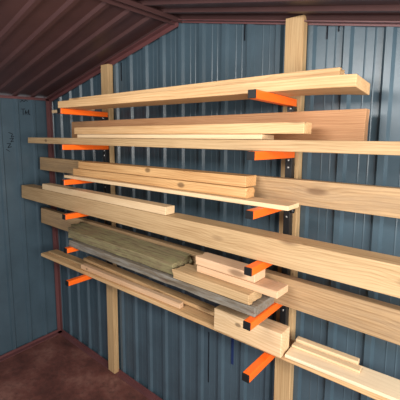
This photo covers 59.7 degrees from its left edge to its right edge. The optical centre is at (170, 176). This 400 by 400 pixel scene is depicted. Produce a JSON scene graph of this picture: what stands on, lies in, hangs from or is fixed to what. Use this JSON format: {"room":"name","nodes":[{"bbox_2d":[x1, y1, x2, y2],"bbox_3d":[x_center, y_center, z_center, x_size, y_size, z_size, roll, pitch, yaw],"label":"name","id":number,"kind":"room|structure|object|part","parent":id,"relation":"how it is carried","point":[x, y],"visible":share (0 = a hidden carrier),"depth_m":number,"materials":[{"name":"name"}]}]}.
{"room":"storage shed","nodes":[
{"label":"storage shed","id":0,"kind":"room"},
{"bbox_2d":[0,98,56,355],"bbox_3d":[-1.881,0.478,1.632,0.014,1.846,2.953,6,10,42],"label":"wall","id":1,"kind":"structure","parent":0,"point":[27,278],"depth_m":2.52,"materials":[{"name":"blue metal"}]},
{"bbox_2d":[0,95,47,100],"bbox_3d":[-1.879,-0.424,1.498,0.020,0.016,2.937,6,10,42],"label":"trim","id":2,"kind":"structure","parent":1,"relation":"attached to","point":[1,96],"depth_m":2.43,"materials":[{"name":"metal"}]},
{"bbox_2d":[0,328,61,361],"bbox_3d":[-1.861,1.385,1.723,0.035,0.022,2.937,6,10,42],"label":"baseboard","id":3,"kind":"structure","parent":1,"relation":"attached to","point":[56,332],"depth_m":2.60,"materials":[{"name":"red metal"}]},
{"bbox_2d":[46,99,62,329],"bbox_3d":[-0.891,0.328,2.673,0.032,1.820,0.030,6,10,42],"label":"trim","id":4,"kind":"structure","parent":1,"relation":"attached to","point":[48,103],"depth_m":2.70,"materials":[{"name":"brown metal"}]},
{"bbox_2d":[0,334,148,399],"bbox_3d":[-0.926,1.495,0.892,2.679,0.001,2.953,6,10,42],"label":"floor","id":5,"kind":"structure","parent":0,"point":[54,368],"depth_m":2.28,"materials":[{"name":"red concrete"}]},
{"bbox_2d":[101,64,118,373],"bbox_3d":[-0.378,0.320,2.199,0.069,1.987,0.038,7,10,42],"label":"wall post","id":6,"kind":"object","parent":5,"relation":"on","point":[106,69],"visible":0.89,"depth_m":2.25,"materials":[{"name":"brown wood"}]},
{"bbox_2d":[57,108,112,285],"bbox_3d":[-0.478,0.139,2.020,0.039,1.041,0.322,6,10,42],"label":"rack","id":7,"kind":"object","parent":6,"relation":"attached to","point":[106,154],"visible":0.59,"depth_m":1.97,"materials":[{"name":"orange metal"}]},
{"bbox_3d":[-0.480,0.406,2.058,0.028,0.028,0.311,6,8,42],"label":"arm","id":8,"kind":"part","parent":7,"relation":"part of"},
{"bbox_3d":[-0.481,0.215,2.033,0.028,0.028,0.311,6,8,42],"label":"arm","id":9,"kind":"part","parent":7,"relation":"part of"},
{"bbox_3d":[-0.478,0.597,2.082,0.028,0.028,0.311,6,8,42],"label":"arm","id":10,"kind":"part","parent":7,"relation":"part of"},
{"bbox_3d":[-0.482,0.024,2.009,0.028,0.028,0.311,6,8,42],"label":"arm","id":11,"kind":"part","parent":7,"relation":"part of"},
{"bbox_3d":[-0.485,-0.358,1.960,0.028,0.028,0.311,6,8,42],"label":"arm","id":12,"kind":"part","parent":7,"relation":"part of"},
{"bbox_3d":[-0.484,-0.167,1.985,0.028,0.028,0.311,6,8,42],"label":"arm","id":13,"kind":"part","parent":7,"relation":"part of"},
{"bbox_3d":[-0.384,0.130,2.131,0.025,1.000,0.032,6,10,42],"label":"wall rail","id":14,"kind":"part","parent":7,"relation":"part of","materials":[{"name":"black metal"}]},
{"bbox_2d":[58,74,369,109],"bbox_3d":[0.013,-0.327,1.468,1.440,0.056,0.151,5,9,38],"label":"board","id":15,"kind":"object","parent":7,"relation":"on","point":[346,84],"visible":0.95,"depth_m":1.23,"materials":[{"name":"brown wood"}]},
{"bbox_2d":[69,67,344,99],"bbox_3d":[0.019,-0.363,1.466,1.301,0.033,0.090,5,9,36],"label":"board","id":16,"kind":"object","parent":15,"relation":"on","point":[329,71],"visible":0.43,"depth_m":1.23,"materials":[{"name":"brown wood"}]},
{"bbox_2d":[28,134,399,154],"bbox_3d":[-0.054,-0.160,1.564,2.242,0.060,0.138,6,10,42],"label":"board","id":17,"kind":"object","parent":7,"relation":"on","point":[314,146],"depth_m":1.24,"materials":[{"name":"beige wood"}]},
{"bbox_3d":[-0.067,-0.180,1.569,1.092,0.022,0.095,6,10,41],"label":"wood strip","id":18,"kind":"part","parent":17,"relation":"part of","materials":[{"name":"beige wood"}]},
{"bbox_2d":[74,122,311,133],"bbox_3d":[-0.036,-0.205,1.535,1.282,0.039,0.067,6,10,41],"label":"board","id":19,"kind":"object","parent":17,"relation":"on","point":[279,127],"visible":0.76,"depth_m":1.32,"materials":[{"name":"brown wood"}]},
{"bbox_2d":[274,15,306,399],"bbox_3d":[0.482,0.403,1.422,0.071,2.007,0.038,6,10,42],"label":"wall post","id":20,"kind":"object","parent":5,"relation":"on","point":[296,28],"visible":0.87,"depth_m":1.34,"materials":[{"name":"brown wood"}]},
{"bbox_2d":[242,89,296,383],"bbox_3d":[0.369,0.231,1.256,0.039,1.041,0.322,6,10,42],"label":"rack","id":21,"kind":"object","parent":20,"relation":"attached to","point":[249,323],"visible":0.65,"depth_m":1.22,"materials":[{"name":"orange metal"}]},
{"bbox_2d":[69,239,273,316],"bbox_3d":[-0.091,0.421,1.644,1.170,0.041,0.158,6,10,42],"label":"board","id":22,"kind":"object","parent":21,"relation":"on","point":[265,301],"visible":0.43,"depth_m":1.45,"materials":[{"name":"grey wood"}]},
{"bbox_2d":[68,221,191,274],"bbox_3d":[-0.274,0.348,1.804,0.904,0.067,0.132,6,10,42],"label":"board","id":23,"kind":"object","parent":22,"relation":"on","point":[162,258],"visible":0.95,"depth_m":1.69,"materials":[{"name":"wood"}]},
{"bbox_2d":[172,264,261,304],"bbox_3d":[0.175,0.415,1.363,0.364,0.039,0.101,6,10,41],"label":"board","id":24,"kind":"object","parent":22,"relation":"on","point":[188,273],"visible":0.84,"depth_m":1.31,"materials":[{"name":"beige wood"}]},
{"bbox_2d":[197,265,287,298],"bbox_3d":[0.266,0.388,1.329,0.352,0.029,0.086,6,10,43],"label":"board","id":25,"kind":"object","parent":24,"relation":"on","point":[265,286],"visible":0.71,"depth_m":1.25,"materials":[{"name":"brown wood"}]},
{"bbox_2d":[196,252,264,282],"bbox_3d":[0.228,0.352,1.364,0.279,0.036,0.081,6,10,43],"label":"board","id":26,"kind":"object","parent":25,"relation":"on","point":[225,265],"visible":0.88,"depth_m":1.34,"materials":[{"name":"brown wood"}]},
{"bbox_2d":[64,174,298,210],"bbox_3d":[-0.083,0.049,1.593,1.323,0.020,0.094,6,10,41],"label":"board","id":27,"kind":"object","parent":21,"relation":"on","point":[253,201],"visible":0.77,"depth_m":1.34,"materials":[{"name":"brown wood"}]},
{"bbox_2d":[73,168,254,198],"bbox_3d":[-0.118,0.016,1.637,1.126,0.040,0.063,6,10,42],"label":"stud","id":28,"kind":"object","parent":27,"relation":"on","point":[217,189],"visible":0.8,"depth_m":1.48,"materials":[{"name":"brown wood"}]},
{"bbox_2d":[78,161,255,186],"bbox_3d":[-0.096,-0.025,1.640,1.067,0.043,0.081,6,10,42],"label":"stud","id":29,"kind":"object","parent":28,"relation":"on","point":[223,178],"visible":1,"depth_m":1.48,"materials":[{"name":"brown wood"}]},
{"bbox_2d":[21,184,399,297],"bbox_3d":[-0.105,0.200,1.643,2.445,0.093,0.092,6,10,42],"label":"timber beam","id":30,"kind":"structure","parent":21,"relation":"on","point":[369,270],"depth_m":1.22,"materials":[{"name":"beige wood"}]},
{"bbox_2d":[42,183,174,214],"bbox_3d":[-0.400,0.106,1.884,1.082,0.038,0.061,6,10,42],"label":"board","id":31,"kind":"object","parent":30,"relation":"on","point":[155,207],"visible":1,"depth_m":1.74,"materials":[{"name":"brown wood"}]},
{"bbox_2d":[41,249,388,399],"bbox_3d":[-0.006,0.604,1.711,2.201,0.053,0.122,6,9,40],"label":"board","id":32,"kind":"object","parent":21,"relation":"on","point":[193,314],"depth_m":1.72,"materials":[{"name":"brown wood"}]},
{"bbox_3d":[-0.414,0.558,2.053,1.071,0.014,0.028,6,9,39],"label":"wood strip","id":33,"kind":"part","parent":32,"relation":"part of","materials":[{"name":"beige wood"}]},
{"bbox_3d":[-0.238,0.573,1.863,0.766,0.028,0.029,6,9,40],"label":"wood strip","id":34,"kind":"part","parent":32,"relation":"part of","materials":[{"name":"beige wood"}]},
{"bbox_2d":[83,256,214,315],"bbox_3d":[-0.162,0.564,1.880,1.028,0.020,0.059,6,10,42],"label":"board","id":35,"kind":"object","parent":32,"relation":"on","point":[200,305],"visible":0.84,"depth_m":1.80,"materials":[{"name":"brown wood"}]},
{"bbox_2d":[214,304,289,357],"bbox_3d":[0.316,0.599,1.372,0.291,0.094,0.078,6,10,41],"label":"block","id":36,"kind":"object","parent":32,"relation":"on","point":[270,336],"visible":0.86,"depth_m":1.32,"materials":[{"name":"brown wood"}]},
{"bbox_2d":[285,336,399,399],"bbox_3d":[0.660,0.660,1.145,0.526,0.032,0.124,5,9,38],"label":"board","id":37,"kind":"object","parent":32,"relation":"on","point":[383,385],"depth_m":1.19,"materials":[{"name":"brown wood"}]},
{"bbox_3d":[0.554,0.645,1.242,0.230,0.010,0.030,6,9,39],"label":"molding strip","id":38,"kind":"part","parent":37,"relation":"part of","materials":[{"name":"beige wood"}]},
{"bbox_3d":[0.573,0.638,1.272,0.215,0.018,0.028,6,9,39],"label":"molding strip","id":39,"kind":"part","parent":37,"relation":"part of","materials":[{"name":"beige wood"}]},
{"bbox_2d":[40,157,399,218],"bbox_3d":[-0.033,0.002,1.705,2.412,0.091,0.041,6,10,42],"label":"board","id":40,"kind":"object","parent":21,"relation":"on","point":[384,201],"visible":0.46,"depth_m":1.18,"materials":[{"name":"beige wood"}]},
{"bbox_2d":[41,207,399,344],"bbox_3d":[-0.038,0.377,1.731,2.395,0.109,0.042,6,10,42],"label":"board","id":41,"kind":"object","parent":21,"relation":"on","point":[370,316],"visible":0.56,"depth_m":1.19,"materials":[{"name":"beige wood"}]},
{"bbox_2d":[72,109,369,140],"bbox_3d":[0.006,-0.212,1.666,1.684,0.140,0.041,6,10,42],"label":"board","id":42,"kind":"object","parent":21,"relation":"on","point":[346,124],"visible":0.48,"depth_m":1.24,"materials":[{"name":"brown wood"}]},
{"bbox_3d":[0.368,0.688,1.318,0.028,0.028,0.311,6,8,42],"label":"arm","id":43,"kind":"part","parent":21,"relation":"part of"},
{"bbox_3d":[0.366,0.306,1.269,0.028,0.028,0.311,6,8,42],"label":"arm","id":44,"kind":"part","parent":21,"relation":"part of"},
{"bbox_3d":[0.367,0.497,1.294,0.028,0.028,0.311,6,8,42],"label":"arm","id":45,"kind":"part","parent":21,"relation":"part of"},
{"bbox_3d":[0.364,0.115,1.245,0.028,0.028,0.311,6,8,42],"label":"arm","id":46,"kind":"part","parent":21,"relation":"part of"},
{"bbox_3d":[0.363,-0.076,1.221,0.028,0.028,0.311,6,8,42],"label":"arm","id":47,"kind":"part","parent":21,"relation":"part of"},
{"bbox_3d":[0.362,-0.267,1.196,0.028,0.028,0.311,6,8,42],"label":"arm","id":48,"kind":"part","parent":21,"relation":"part of"},
{"bbox_3d":[0.463,0.222,1.367,0.025,1.000,0.032,6,10,42],"label":"wall rail","id":49,"kind":"part","parent":21,"relation":"part of","materials":[{"name":"black metal"}]},
{"bbox_2d":[0,0,399,97],"bbox_3d":[-0.940,-0.478,0.640,2.679,0.321,2.953,6,10,42],"label":"ceiling","id":50,"kind":"structure","parent":0,"point":[46,46],"depth_m":1.59,"materials":[{"name":"brown metal"}]},
{"bbox_2d":[99,0,181,24],"bbox_3d":[-0.946,-0.610,0.618,0.052,0.023,2.937,6,10,42],"label":"trim","id":51,"kind":"structure","parent":50,"relation":"attached to","point":[130,5],"depth_m":1.52,"materials":[{"name":"brown metal"}]},
{"bbox_2d":[52,23,399,399],"bbox_3d":[0.056,0.289,1.835,2.579,2.141,0.015,6,10,42],"label":"wall","id":52,"kind":"structure","parent":0,"point":[174,356],"depth_m":1.61,"materials":[{"name":"blue metal"}]},
{"bbox_2d":[59,329,162,399],"bbox_3d":[0.052,1.344,1.942,2.559,0.022,0.035,6,10,42],"label":"baseboard","id":53,"kind":"structure","parent":52,"relation":"attached to","point":[133,383],"depth_m":2.37,"materials":[{"name":"red metal"}]},
{"bbox_2d":[45,20,178,101],"bbox_3d":[-0.446,-0.655,2.132,1.290,0.330,0.034,6,10,42],"label":"trim","id":54,"kind":"structure","parent":52,"relation":"attached to","point":[166,28],"depth_m":1.98,"materials":[{"name":"brown metal"}]},
{"bbox_2d":[178,19,399,26],"bbox_3d":[0.508,-0.566,1.269,1.290,0.301,0.034,6,10,42],"label":"trim","id":55,"kind":"structure","parent":52,"relation":"attached to","point":[217,21],"depth_m":1.26,"materials":[{"name":"brown metal"}]}
]}

